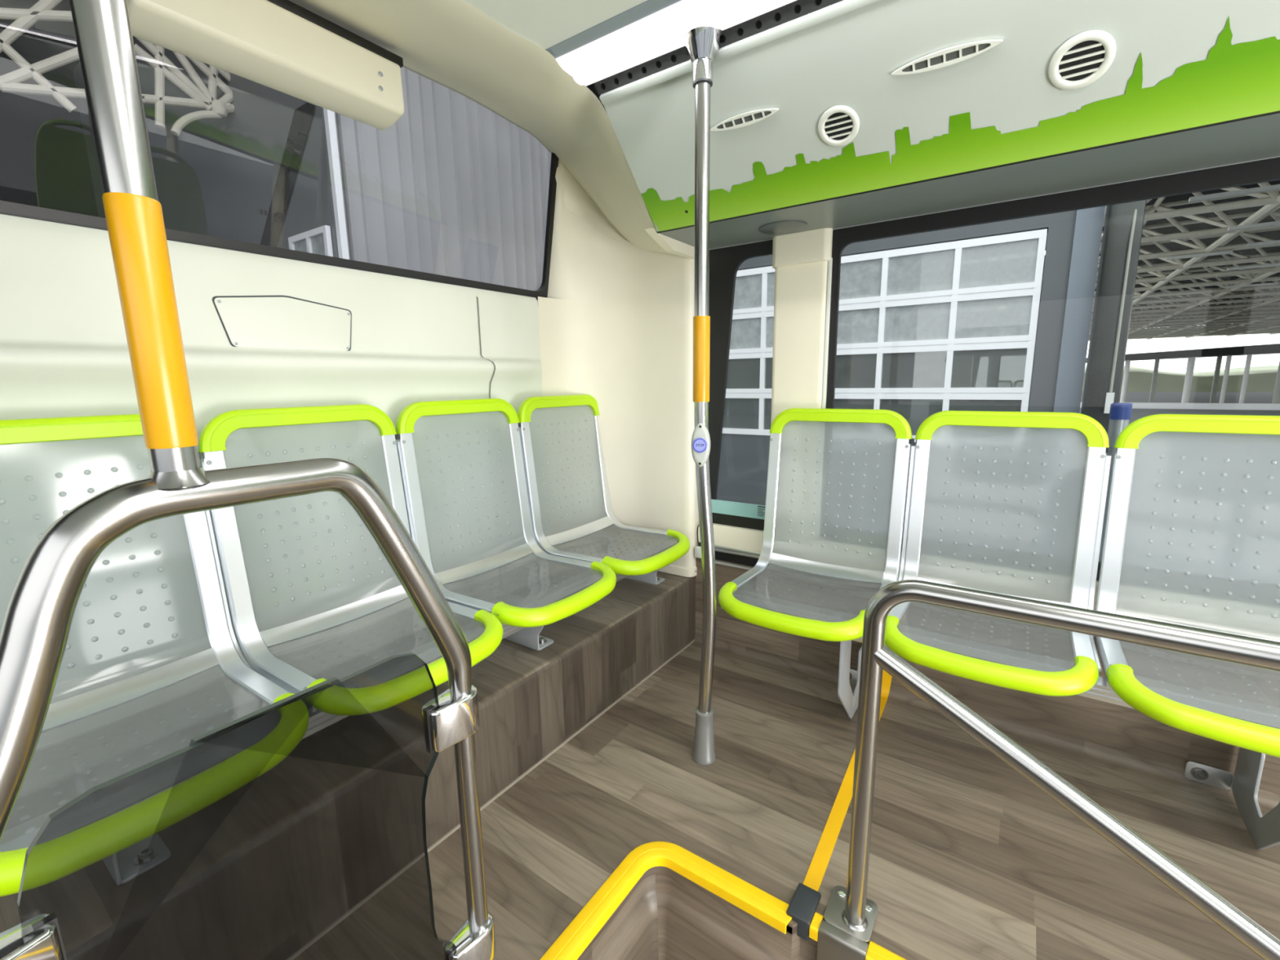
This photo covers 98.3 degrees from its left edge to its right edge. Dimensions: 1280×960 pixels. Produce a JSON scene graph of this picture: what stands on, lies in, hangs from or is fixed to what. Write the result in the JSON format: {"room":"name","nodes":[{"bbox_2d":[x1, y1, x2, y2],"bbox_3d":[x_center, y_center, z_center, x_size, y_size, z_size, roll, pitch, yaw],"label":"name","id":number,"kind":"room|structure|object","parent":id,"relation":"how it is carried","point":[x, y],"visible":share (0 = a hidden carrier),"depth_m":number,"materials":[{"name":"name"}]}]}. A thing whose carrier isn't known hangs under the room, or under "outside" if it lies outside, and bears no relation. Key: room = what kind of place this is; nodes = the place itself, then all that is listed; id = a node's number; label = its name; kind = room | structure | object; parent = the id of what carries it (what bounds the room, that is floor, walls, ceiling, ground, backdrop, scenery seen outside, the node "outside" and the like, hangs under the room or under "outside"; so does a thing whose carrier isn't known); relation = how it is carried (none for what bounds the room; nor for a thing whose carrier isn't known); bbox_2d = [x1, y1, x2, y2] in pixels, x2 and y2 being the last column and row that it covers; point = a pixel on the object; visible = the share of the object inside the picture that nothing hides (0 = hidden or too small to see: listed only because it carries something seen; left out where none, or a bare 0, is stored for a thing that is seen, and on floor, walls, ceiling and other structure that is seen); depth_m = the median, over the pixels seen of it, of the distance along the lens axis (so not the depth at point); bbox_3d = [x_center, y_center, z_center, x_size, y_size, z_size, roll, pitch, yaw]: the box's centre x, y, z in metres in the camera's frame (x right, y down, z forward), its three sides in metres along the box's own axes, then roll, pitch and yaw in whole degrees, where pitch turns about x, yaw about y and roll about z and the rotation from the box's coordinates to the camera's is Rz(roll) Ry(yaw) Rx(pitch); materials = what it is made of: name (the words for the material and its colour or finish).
{"room":"vehicle interior","nodes":[
{"label":"vehicle interior","id":0,"kind":"room"},
{"bbox_2d":[0,213,542,447],"bbox_3d":[-0.932,0.019,1.214,0.075,1.037,2.052,6,12,34],"label":"wall","id":1,"kind":"structure","parent":0,"point":[64,352],"depth_m":1.22,"materials":[{"name":"beige plastic"}]},
{"bbox_2d":[0,152,558,300],"bbox_3d":[-0.916,-0.793,1.102,0.131,0.613,2.138,6,12,34],"label":"window","id":2,"kind":"structure","parent":1,"relation":"in","point":[9,208],"depth_m":1.35,"materials":[{"name":"black rubber"}]},
{"bbox_2d":[212,295,351,351],"bbox_3d":[-0.831,-0.372,1.313,0.008,0.125,0.301,6,12,34],"label":"access panel","id":3,"kind":"object","parent":1,"relation":"attached to","point":[274,322],"visible":1,"depth_m":1.30,"materials":[{"name":"plastic"}]},
{"bbox_2d":[475,296,495,398],"bbox_3d":[-0.492,-0.102,1.832,0.075,1.030,0.028,6,12,34],"label":"trim","id":4,"kind":"structure","parent":1,"relation":"attached to","point":[476,296],"depth_m":1.77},
{"bbox_2d":[462,0,647,49],"bbox_3d":[1.977,-0.644,-0.751,6.020,0.022,0.798,6,12,34],"label":"ceiling","id":5,"kind":"structure","parent":0,"point":[545,24],"depth_m":1.12,"materials":[{"name":"beige plastic"}]},
{"bbox_2d":[555,0,796,86],"bbox_3d":[2.240,-0.713,-0.329,5.875,0.016,0.129,6,12,34],"label":"recessed light","id":6,"kind":"object","parent":5,"relation":"in","point":[662,32],"visible":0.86,"depth_m":1.17,"materials":[{"name":"white plastic"}]},
{"bbox_2d":[586,83,606,111],"bbox_3d":[1.813,-0.844,-0.684,6.400,0.050,2.460,6,12,34],"label":"trim","id":7,"kind":"structure","parent":0,"point":[591,87],"depth_m":1.74,"materials":[{"name":"plastic"}]},
{"bbox_2d":[537,158,699,567],"bbox_3d":[-0.064,-0.418,2.052,0.580,1.500,0.156,0,10,4],"label":"wall","id":8,"kind":"structure","parent":0,"point":[634,357],"depth_m":2.05,"materials":[{"name":"beige plastic"}]},
{"bbox_2d":[126,0,404,129],"bbox_3d":[-0.752,-0.908,1.156,0.103,0.142,0.519,6,12,34],"label":"box","id":9,"kind":"object","parent":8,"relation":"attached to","point":[282,46],"visible":0.94,"depth_m":1.13,"materials":[{"name":"beige plastic"}]},
{"bbox_2d":[555,166,639,249],"bbox_3d":[-0.165,-0.982,2.002,0.315,0.308,0.118,-2,10,-7],"label":"trim","id":10,"kind":"structure","parent":8,"relation":"attached to","point":[578,202],"depth_m":2.00,"materials":[{"name":"beige plastic"}]},
{"bbox_2d":[657,564,697,577],"bbox_3d":[-0.056,0.339,2.176,0.574,0.035,0.135,0,10,4],"label":"trim","id":11,"kind":"structure","parent":8,"relation":"attached to","point":[672,569],"depth_m":2.11,"materials":[{"name":"beige plastic"}]},
{"bbox_2d":[694,546,701,558],"bbox_3d":[0.223,0.271,2.076,0.033,0.042,0.019,6,12,34],"label":"block","id":12,"kind":"object","parent":8,"relation":"attached to","point":[697,548],"visible":0.58,"depth_m":2.07,"materials":[{"name":"white plastic"}]},
{"bbox_2d":[696,524,699,546],"bbox_3d":[0.230,0.206,2.070,0.037,0.086,0.005,3,11,19],"label":"cable","id":13,"kind":"object","parent":12,"relation":"attached to","point":[699,525],"visible":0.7,"depth_m":2.07,"materials":[{"name":"black rubber"}]},
{"bbox_2d":[709,155,1279,249],"bbox_3d":[2.676,-0.532,0.244,5.972,0.002,0.017,6,12,34],"label":"trim","id":14,"kind":"structure","parent":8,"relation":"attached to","point":[1277,156],"depth_m":1.37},
{"bbox_2d":[293,642,1279,959],"bbox_3d":[1.997,1.080,-0.464,6.005,0.020,2.356,6,12,34],"label":"floor","id":15,"kind":"structure","parent":0,"point":[970,860],"depth_m":1.23,"materials":[{"name":"brown wood"}]},
{"bbox_2d":[0,0,496,959],"bbox_3d":[-0.400,0.052,0.561,0.068,1.709,0.540,6,12,34],"label":"handrail","id":16,"kind":"object","parent":15,"relation":"on","point":[37,622],"visible":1,"depth_m":0.47,"materials":[{"name":"silver metal"}]},
{"bbox_2d":[0,570,695,959],"bbox_3d":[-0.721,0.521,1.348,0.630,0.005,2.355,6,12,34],"label":"platform","id":17,"kind":"object","parent":15,"relation":"on","point":[86,902],"visible":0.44,"depth_m":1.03,"materials":[{"name":"brown wood"}]},
{"bbox_2d":[102,833,171,885],"bbox_3d":[-0.830,0.548,0.891,0.200,0.103,0.066,6,12,34],"label":"bracket","id":18,"kind":"object","parent":17,"relation":"on","point":[126,864],"visible":0.67,"depth_m":0.87,"materials":[{"name":"silver metal"}]},
{"bbox_2d":[109,546,672,816],"bbox_3d":[-0.451,0.404,1.274,0.044,0.034,2.020,6,12,34],"label":"rail","id":19,"kind":"object","parent":18,"relation":"on","point":[318,720],"visible":0.02,"depth_m":1.04,"materials":[{"name":"silver metal"}]},
{"bbox_2d":[0,413,308,897],"bbox_3d":[-0.837,0.187,0.860,0.482,0.552,0.436,6,12,34],"label":"seat","id":20,"kind":"object","parent":19,"relation":"on","point":[153,663],"visible":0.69,"depth_m":0.96,"materials":[{"name":"grey plastic"}]},
{"bbox_2d":[197,404,502,715],"bbox_3d":[-0.589,0.120,1.212,0.482,0.552,0.436,6,12,34],"label":"seat","id":21,"kind":"object","parent":19,"relation":"on","point":[313,599],"visible":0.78,"depth_m":1.25,"materials":[{"name":"grey plastic"}]},
{"bbox_2d":[395,398,616,626],"bbox_3d":[-0.342,0.054,1.563,0.482,0.552,0.436,6,12,34],"label":"seat","id":22,"kind":"object","parent":19,"relation":"on","point":[461,463],"visible":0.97,"depth_m":1.62,"materials":[{"name":"grey plastic"}]},
{"bbox_2d":[517,394,689,575],"bbox_3d":[-0.094,-0.013,1.913,0.482,0.552,0.436,6,12,34],"label":"seat","id":23,"kind":"object","parent":19,"relation":"on","point":[571,515],"visible":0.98,"depth_m":1.98,"materials":[{"name":"grey plastic"}]},
{"bbox_2d":[286,639,694,959],"bbox_3d":[-0.454,0.803,1.210,0.004,0.006,2.352,6,12,34],"label":"trim","id":24,"kind":"structure","parent":17,"relation":"attached to","point":[338,921],"depth_m":1.24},
{"bbox_2d":[504,625,553,650],"bbox_3d":[-0.330,0.414,1.600,0.200,0.103,0.066,6,12,34],"label":"bracket","id":25,"kind":"object","parent":17,"relation":"on","point":[529,637],"visible":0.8,"depth_m":1.56,"materials":[{"name":"silver metal"}]},
{"bbox_2d":[625,569,664,584],"bbox_3d":[0.012,0.322,2.084,0.200,0.103,0.066,6,12,34],"label":"bracket","id":26,"kind":"object","parent":17,"relation":"on","point":[651,578],"visible":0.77,"depth_m":2.04,"materials":[{"name":"silver metal"}]},
{"bbox_2d":[539,841,791,959],"bbox_3d":[-0.251,0.924,0.568,0.344,0.025,1.448,6,12,34],"label":"edging","id":27,"kind":"object","parent":15,"relation":"on","point":[575,938],"visible":1,"depth_m":1.09,"materials":[{"name":"yellow plastic"}]},
{"bbox_2d":[683,26,723,764],"bbox_3d":[0.147,-0.116,1.334,0.100,1.752,0.100,6,12,34],"label":"pole","id":28,"kind":"object","parent":15,"relation":"on","point":[702,45],"visible":0.98,"depth_m":1.29,"materials":[{"name":"silver metal"}]},
{"bbox_2d":[683,26,723,66],"bbox_3d":[0.135,-0.938,1.187,0.100,0.080,0.100,6,12,34],"label":"socket","id":29,"kind":"object","parent":28,"relation":"attached to","point":[702,45],"depth_m":1.17,"materials":[{"name":"silver metal"}]},
{"bbox_2d":[786,883,821,941],"bbox_3d":[0.315,0.830,1.065,0.044,0.042,0.076,6,12,34],"label":"joint","id":30,"kind":"object","parent":15,"relation":"on","point":[802,908],"visible":0.94,"depth_m":1.05,"materials":[{"name":"plastic"}]},
{"bbox_2d":[808,911,823,941],"bbox_3d":[0.329,0.832,1.031,0.015,0.025,0.038,6,12,34],"label":"edging","id":31,"kind":"object","parent":15,"relation":"on","point":[815,925],"visible":1,"depth_m":1.02,"materials":[{"name":"yellow plastic"}]},
{"bbox_2d":[803,696,887,891],"bbox_3d":[0.551,0.751,1.427,0.034,0.001,0.804,6,12,32],"label":"tape","id":32,"kind":"object","parent":15,"relation":"on","point":[815,873],"visible":0.64,"depth_m":1.24,"materials":[{"name":"yellow plastic"}]},
{"bbox_2d":[837,640,862,718],"bbox_3d":[0.601,0.544,1.654,0.088,0.322,0.349,6,12,34],"label":"bracket","id":33,"kind":"object","parent":15,"relation":"on","point":[850,701],"visible":0.67,"depth_m":1.55,"materials":[{"name":"grey metal"}]},
{"bbox_2d":[720,606,1133,708],"bbox_3d":[0.953,0.441,1.194,1.700,0.034,0.044,6,12,34],"label":"rail","id":34,"kind":"object","parent":33,"relation":"on","point":[1100,691],"visible":0.06,"depth_m":1.16,"materials":[{"name":"grey metal"}]},
{"bbox_2d":[718,408,915,641],"bbox_3d":[0.490,0.087,1.570,0.436,0.552,0.482,6,12,34],"label":"seat","id":35,"kind":"object","parent":34,"relation":"on","point":[837,486],"visible":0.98,"depth_m":1.69,"materials":[{"name":"grey plastic"}]},
{"bbox_2d":[884,410,1111,696],"bbox_3d":[0.849,0.126,1.324,0.436,0.552,0.482,6,12,34],"label":"seat","id":36,"kind":"object","parent":34,"relation":"on","point":[1006,503],"visible":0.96,"depth_m":1.43,"materials":[{"name":"grey plastic"}]},
{"bbox_2d":[1094,413,1279,757],"bbox_3d":[1.209,0.165,1.078,0.436,0.552,0.482,6,12,34],"label":"seat","id":37,"kind":"object","parent":34,"relation":"on","point":[1192,533],"visible":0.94,"depth_m":1.25,"materials":[{"name":"grey plastic"}]},
{"bbox_2d":[865,940,906,959],"bbox_3d":[1.696,0.980,0.095,3.146,0.025,0.038,6,12,34],"label":"edging","id":38,"kind":"object","parent":15,"relation":"on","point":[875,952],"visible":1,"depth_m":0.97,"materials":[{"name":"yellow plastic"}]},
{"bbox_2d":[817,579,1279,959],"bbox_3d":[0.927,0.625,0.617,1.395,0.844,0.114,6,12,34],"label":"guard rail","id":39,"kind":"object","parent":15,"relation":"on","point":[850,917],"visible":1,"depth_m":0.82,"materials":[{"name":"silver metal"}]},
{"bbox_2d":[603,0,1279,231],"bbox_3d":[2.419,-0.592,-0.145,5.967,0.262,0.304,6,12,34],"label":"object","id":40,"kind":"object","parent":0,"point":[1176,64],"depth_m":1.11,"materials":[{"name":"white plastic"}]},
{"bbox_2d":[288,0,688,255],"bbox_3d":[-0.660,-0.797,1.017,0.488,0.413,2.353,6,12,34],"label":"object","id":41,"kind":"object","parent":40,"relation":"attached to","point":[453,45],"depth_m":1.39,"materials":[{"name":"beige plastic"}]},
{"bbox_2d":[545,0,681,58],"bbox_3d":[2.224,-0.702,-0.418,6.000,0.014,0.038,6,12,34],"label":"trim","id":42,"kind":"structure","parent":40,"relation":"attached to","point":[648,7],"depth_m":1.15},
{"bbox_2d":[644,227,694,259],"bbox_3d":[0.119,-0.762,1.801,0.030,0.043,0.322,6,12,34],"label":"trim","id":43,"kind":"structure","parent":40,"relation":"attached to","point":[679,246],"depth_m":1.77,"materials":[{"name":"beige plastic"}]},
{"bbox_2d":[592,0,843,96],"bbox_3d":[2.336,-0.712,-0.296,5.955,0.036,0.034,6,12,34],"label":"rail","id":44,"kind":"object","parent":40,"relation":"attached to","point":[798,8],"visible":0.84,"depth_m":1.16,"materials":[{"name":"black metal"}]},
{"bbox_2d":[599,0,882,104],"bbox_3d":[2.345,-0.687,-0.291,5.940,0.024,0.024,6,12,34],"label":"trim","id":45,"kind":"structure","parent":40,"relation":"attached to","point":[845,6],"depth_m":1.15,"materials":[{"name":"white plastic"}]},
{"bbox_2d":[710,108,778,130],"bbox_3d":[0.241,-0.841,1.292,0.174,0.021,0.024,6,12,34],"label":"air vent","id":46,"kind":"object","parent":40,"relation":"in","point":[749,117],"visible":1,"depth_m":1.29,"materials":[{"name":"white plastic"}]},
{"bbox_2d":[817,105,859,146],"bbox_3d":[0.442,-0.786,1.231,0.089,0.060,0.069,6,12,34],"label":"air vent","id":47,"kind":"object","parent":40,"relation":"in","point":[838,125],"visible":1,"depth_m":1.23,"materials":[{"name":"white plastic"}]},
{"bbox_2d":[891,39,1003,75],"bbox_3d":[0.582,-0.806,1.056,0.188,0.022,0.025,6,12,34],"label":"air vent","id":48,"kind":"object","parent":40,"relation":"in","point":[956,54],"visible":1,"depth_m":1.05,"materials":[{"name":"white plastic"}]},
{"bbox_2d":[657,110,1279,233],"bbox_3d":[2.506,-0.489,-0.002,5.967,0.013,0.012,6,12,34],"label":"trim","id":49,"kind":"structure","parent":40,"relation":"attached to","point":[1275,112],"depth_m":1.17,"materials":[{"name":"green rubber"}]},
{"bbox_2d":[1048,30,1115,90],"bbox_3d":[0.790,-0.750,0.991,0.095,0.064,0.074,6,12,34],"label":"air vent","id":50,"kind":"object","parent":40,"relation":"in","point":[1085,57],"visible":1,"depth_m":0.99,"materials":[{"name":"white plastic"}]},
{"bbox_2d":[656,113,1279,248],"bbox_3d":[2.592,-0.517,0.125,5.972,0.012,0.326,6,12,34],"label":"soffit","id":51,"kind":"structure","parent":0,"point":[1256,138],"depth_m":1.27,"materials":[{"name":"grey plastic"}]},
{"bbox_2d":[759,220,808,234],"bbox_3d":[0.426,-0.748,1.643,0.140,0.004,0.140,6,12,34],"label":"disc","id":52,"kind":"object","parent":51,"relation":"attached to","point":[786,227],"visible":1,"depth_m":1.63,"materials":[{"name":"beige plastic"}]},
{"bbox_2d":[693,557,1279,809],"bbox_3d":[2.674,0.726,0.451,5.985,0.334,0.048,6,12,34],"label":"wall","id":53,"kind":"structure","parent":0,"point":[1121,735],"depth_m":1.53,"materials":[{"name":"brown wood"}]},
{"bbox_2d":[699,545,759,566],"bbox_3d":[2.687,0.539,0.441,5.985,0.046,0.010,6,12,34],"label":"trim","id":54,"kind":"structure","parent":53,"relation":"attached to","point":[744,560],"depth_m":2.04,"materials":[{"name":"black rubber"}]},
{"bbox_2d":[714,544,902,580],"bbox_3d":[2.689,0.509,0.417,5.960,0.024,0.038,6,12,34],"label":"trim","id":55,"kind":"structure","parent":53,"relation":"attached to","point":[717,548],"depth_m":2.00,"materials":[{"name":"grey plastic"}]},
{"bbox_2d":[880,669,892,697],"bbox_3d":[0.778,0.615,1.750,0.046,0.146,0.024,6,12,34],"label":"tape","id":56,"kind":"object","parent":53,"relation":"attached to","point":[886,677],"visible":0.53,"depth_m":1.76,"materials":[{"name":"yellow plastic"}]},
{"bbox_2d":[697,522,1097,609],"bbox_3d":[2.683,0.459,0.414,5.975,0.076,0.034,6,12,34],"label":"trim","id":57,"kind":"structure","parent":53,"relation":"attached to","point":[731,536],"depth_m":1.99,"materials":[{"name":"beige plastic"}]},
{"bbox_2d":[701,559,1094,636],"bbox_3d":[2.688,0.565,0.424,5.960,0.005,0.026,6,12,34],"label":"trim","id":58,"kind":"structure","parent":53,"relation":"on","point":[716,562],"depth_m":2.02,"materials":[{"name":"grey plastic"}]},
{"bbox_2d":[1184,746,1279,849],"bbox_3d":[1.287,0.619,1.184,0.088,0.322,0.349,6,12,34],"label":"bracket","id":59,"kind":"object","parent":53,"relation":"attached to","point":[1264,831],"visible":0.89,"depth_m":1.24,"materials":[{"name":"grey metal"}]},
{"bbox_3d":[2.400,0.039,0.577,6.700,2.250,0.025,6,12,34],"label":"wall","id":60,"kind":"structure","parent":0,"visible":0},
{"bbox_2d":[708,239,773,530],"bbox_3d":[0.382,-0.305,1.908,0.375,0.969,0.018,6,12,34],"label":"window","id":61,"kind":"structure","parent":60,"relation":"in","point":[725,263],"depth_m":1.94,"materials":[{"name":"black rubber"}]},
{"bbox_2d":[711,498,765,519],"bbox_3d":[0.399,0.110,1.959,0.330,0.049,0.005,6,12,34],"label":"window strip","id":62,"kind":"object","parent":61,"relation":"attached to","point":[736,508],"visible":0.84,"depth_m":1.99,"materials":[{"name":"teal"}]},
{"bbox_2d":[770,227,832,426],"bbox_3d":[0.511,-0.289,1.803,0.184,0.969,0.041,6,12,34],"label":"window pillar","id":63,"kind":"structure","parent":60,"relation":"attached to","point":[800,260],"depth_m":1.75,"materials":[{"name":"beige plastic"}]},
{"bbox_2d":[822,156,1279,580],"bbox_3d":[1.240,-0.212,1.314,1.720,0.969,0.027,6,12,34],"label":"window","id":64,"kind":"structure","parent":60,"relation":"in","point":[1264,171],"depth_m":1.41,"materials":[{"name":"black rubber"}]},
{"bbox_3d":[1.912,1.410,-0.893,5.602,0.025,1.464,6,12,34],"label":"floor","id":65,"kind":"structure","parent":0,"visible":0},
{"bbox_2d":[577,866,658,959],"bbox_3d":[-0.372,1.036,0.625,0.033,0.240,1.429,6,12,34],"label":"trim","id":66,"kind":"structure","parent":65,"relation":"on","point":[631,931],"depth_m":1.14,"materials":[{"name":"brown wood"}]},
{"bbox_2d":[655,866,817,959],"bbox_3d":[2.325,1.173,-0.358,5.567,0.240,0.051,6,12,34],"label":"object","id":67,"kind":"structure","parent":65,"relation":"on","point":[695,922],"depth_m":1.13,"materials":[{"name":"brown wood"}]},
{"label":"outside","id":68,"kind":"structure","parent":0,"visible":0},
{"bbox_2d":[1088,180,1279,341],"bbox_3d":[42.363,-9.938,26.555,42.047,1.635,77.800,6,12,34],"label":"canopy roof","id":69,"kind":"structure","parent":68,"point":[1177,297],"depth_m":22.98,"materials":[{"name":"paint"}]},
{"bbox_2d":[1165,250,1233,260],"bbox_3d":[17.512,-7.044,17.344,1.500,0.080,0.120,6,12,34],"label":"hanging lamp","id":70,"kind":"object","parent":69,"relation":"hanging from","point":[1225,251],"visible":1,"depth_m":17.29,"materials":[{"name":"grey metal"}]},
{"bbox_2d":[1188,184,1279,202],"bbox_3d":[12.297,-5.891,11.335,1.500,0.080,0.120,6,12,34],"label":"hanging lamp","id":71,"kind":"object","parent":69,"relation":"hanging from","point":[1276,187],"visible":1,"depth_m":11.34,"materials":[{"name":"grey metal"}]},
{"bbox_2d":[1226,282,1278,288],"bbox_3d":[26.004,-8.274,23.504,1.500,0.080,0.120,6,12,34],"label":"hanging lamp","id":72,"kind":"object","parent":69,"relation":"hanging from","point":[1269,283],"visible":1,"depth_m":23.46,"materials":[{"name":"grey metal"}]},
{"bbox_2d":[1226,262,1279,271],"bbox_3d":[21.599,-7.462,19.335,1.500,0.080,0.120,6,12,34],"label":"hanging lamp","id":73,"kind":"object","parent":69,"relation":"hanging from","point":[1270,264],"visible":1,"depth_m":19.36,"materials":[{"name":"grey metal"}]},
{"bbox_2d":[1227,221,1279,231],"bbox_3d":[15.726,-6.379,13.776,1.500,0.080,0.120,6,12,34],"label":"hanging lamp","id":74,"kind":"object","parent":69,"relation":"hanging from","point":[1273,223],"visible":1,"depth_m":13.92,"materials":[{"name":"grey metal"}]},
{"bbox_2d":[1246,240,1279,247],"bbox_3d":[18.257,-6.749,15.635,1.500,0.080,0.120,6,12,34],"label":"hanging lamp","id":75,"kind":"object","parent":69,"relation":"hanging from","point":[1277,242],"visible":1,"depth_m":15.84,"materials":[{"name":"grey metal"}]},
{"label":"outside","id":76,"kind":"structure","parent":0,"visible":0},
{"bbox_2d":[902,391,1279,535],"bbox_3d":[22.820,-4.155,32.650,120.000,0.100,160.000,6,12,34],"label":"ground","id":77,"kind":"structure","parent":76,"point":[1131,397],"depth_m":38.53,"materials":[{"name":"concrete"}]},
{"bbox_2d":[0,0,98,217],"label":"window","id":78,"kind":"structure","parent":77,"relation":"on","point":[44,162],"depth_m":9.22,"materials":[{"name":"clear glass"}]},
{"bbox_2d":[72,35,551,302],"bbox_3d":[-5.195,-4.714,9.584,8.235,9.950,4.600,6,12,34],"label":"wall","id":79,"kind":"structure","parent":77,"relation":"on","point":[454,188],"depth_m":6.71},
{"bbox_2d":[0,0,234,136],"bbox_3d":[-5.356,-4.310,5.677,0.176,1.460,2.318,6,12,34],"label":"roof truss","id":80,"kind":"object","parent":79,"relation":"attached to","point":[202,97],"visible":0.82,"depth_m":5.83,"materials":[{"name":"metal"}]},
{"bbox_2d":[260,102,315,247],"bbox_3d":[-4.032,-3.026,6.160,1.900,1.600,0.080,6,12,34],"label":"beam","id":81,"kind":"structure","parent":79,"relation":"attached to","point":[302,117],"depth_m":5.88,"materials":[{"name":"grey metal"}]},
{"bbox_2d":[288,225,333,256],"bbox_3d":[-3.548,-2.301,5.987,0.820,0.720,0.050,6,12,34],"label":"framed window","id":82,"kind":"structure","parent":79,"relation":"in","point":[317,240],"depth_m":5.87,"materials":[{"name":"white metal"}]},
{"bbox_2d":[323,107,349,259],"bbox_3d":[-3.099,-4.003,5.441,0.070,9.950,0.070,6,12,34],"label":"strip","id":83,"kind":"object","parent":79,"relation":"attached to","point":[329,116],"visible":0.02,"depth_m":5.60,"materials":[{"name":"white metal"}]},
{"bbox_2d":[722,205,1105,435],"bbox_3d":[2.612,-5.013,10.607,9.460,9.950,6.760,6,12,34],"label":"building","id":84,"kind":"structure","parent":77,"relation":"on","point":[1073,237],"depth_m":6.44,"materials":[{"name":"metal"}]},
{"bbox_2d":[716,228,1047,528],"bbox_3d":[2.684,-1.101,7.199,3.914,3.450,0.060,6,12,34],"label":"door","id":85,"kind":"structure","parent":84,"relation":"attached to","point":[981,293],"depth_m":6.62,"materials":[{"name":"metal"}]},
{"bbox_2d":[1080,200,1146,434],"bbox_3d":[4.627,-3.057,5.196,0.270,7.950,0.300,6,12,34],"label":"steel column","id":86,"kind":"structure","parent":77,"relation":"on","point":[1118,217],"depth_m":5.33,"materials":[{"name":"grey metal"}]},
{"bbox_2d":[1103,208,1137,413],"bbox_3d":[4.597,-1.585,5.287,0.060,1.882,0.082,6,12,34],"label":"conduit","id":87,"kind":"object","parent":86,"relation":"attached to","point":[1109,397],"visible":0.96,"depth_m":5.28,"materials":[{"name":"grey metal"}]},
{"bbox_2d":[1098,403,1132,561],"bbox_3d":[2.643,0.462,3.177,0.092,1.793,0.092,6,12,34],"label":"bollard","id":88,"kind":"object","parent":77,"relation":"on","point":[1120,414],"visible":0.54,"depth_m":3.02,"materials":[{"name":"silver metal"}]},
{"bbox_2d":[1120,360,1130,402],"bbox_3d":[30.244,-6.047,34.483,0.234,2.761,0.240,6,12,34],"label":"column","id":89,"kind":"structure","parent":77,"relation":"on","point":[1127,362],"depth_m":34.39,"materials":[{"name":"grey metal"}]},
{"bbox_2d":[1080,402,1279,410],"bbox_3d":[35.488,-3.438,26.385,32.000,0.330,0.100,6,12,34],"label":"barrier","id":90,"kind":"object","parent":77,"relation":"on","point":[1135,405],"visible":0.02,"depth_m":29.74,"materials":[{"name":"grey metal"}]},
{"bbox_2d":[1082,365,1278,391],"bbox_3d":[68.066,-10.872,56.419,93.600,3.423,12.000,6,12,34],"label":"hillside","id":91,"kind":"structure","parent":77,"relation":"on","point":[1260,379],"depth_m":58.30,"materials":[{"name":"green plant"}]},
{"bbox_2d":[1085,343,1279,403],"bbox_3d":[39.261,-6.217,30.565,23.000,4.216,6.000,6,12,34],"label":"shelter","id":92,"kind":"object","parent":77,"relation":"on","point":[1271,348],"visible":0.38,"depth_m":32.40,"materials":[{"name":"grey paint"}]},
{"bbox_2d":[1181,356,1195,403],"bbox_3d":[32.585,-5.839,32.871,0.312,2.852,0.320,6,12,34],"label":"column","id":93,"kind":"structure","parent":77,"relation":"on","point":[1191,361],"depth_m":32.77,"materials":[{"name":"grey metal"}]},
{"bbox_2d":[1218,355,1231,403],"bbox_3d":[33.858,-5.726,31.994,0.195,2.902,0.200,6,12,34],"label":"column","id":94,"kind":"structure","parent":77,"relation":"on","point":[1228,358],"depth_m":31.92,"materials":[{"name":"grey metal"}]},
{"bbox_2d":[1238,354,1252,403],"bbox_3d":[34.515,-5.667,31.541,0.195,2.927,0.200,6,12,34],"label":"column","id":95,"kind":"structure","parent":77,"relation":"on","point":[1249,357],"depth_m":31.48,"materials":[{"name":"grey metal"}]},
{"bbox_2d":[1271,360,1279,403],"bbox_3d":[35.665,-5.565,30.749,0.390,2.972,0.400,6,12,34],"label":"column","id":96,"kind":"structure","parent":77,"relation":"on","point":[1276,397],"depth_m":30.79,"materials":[{"name":"grey paint"}]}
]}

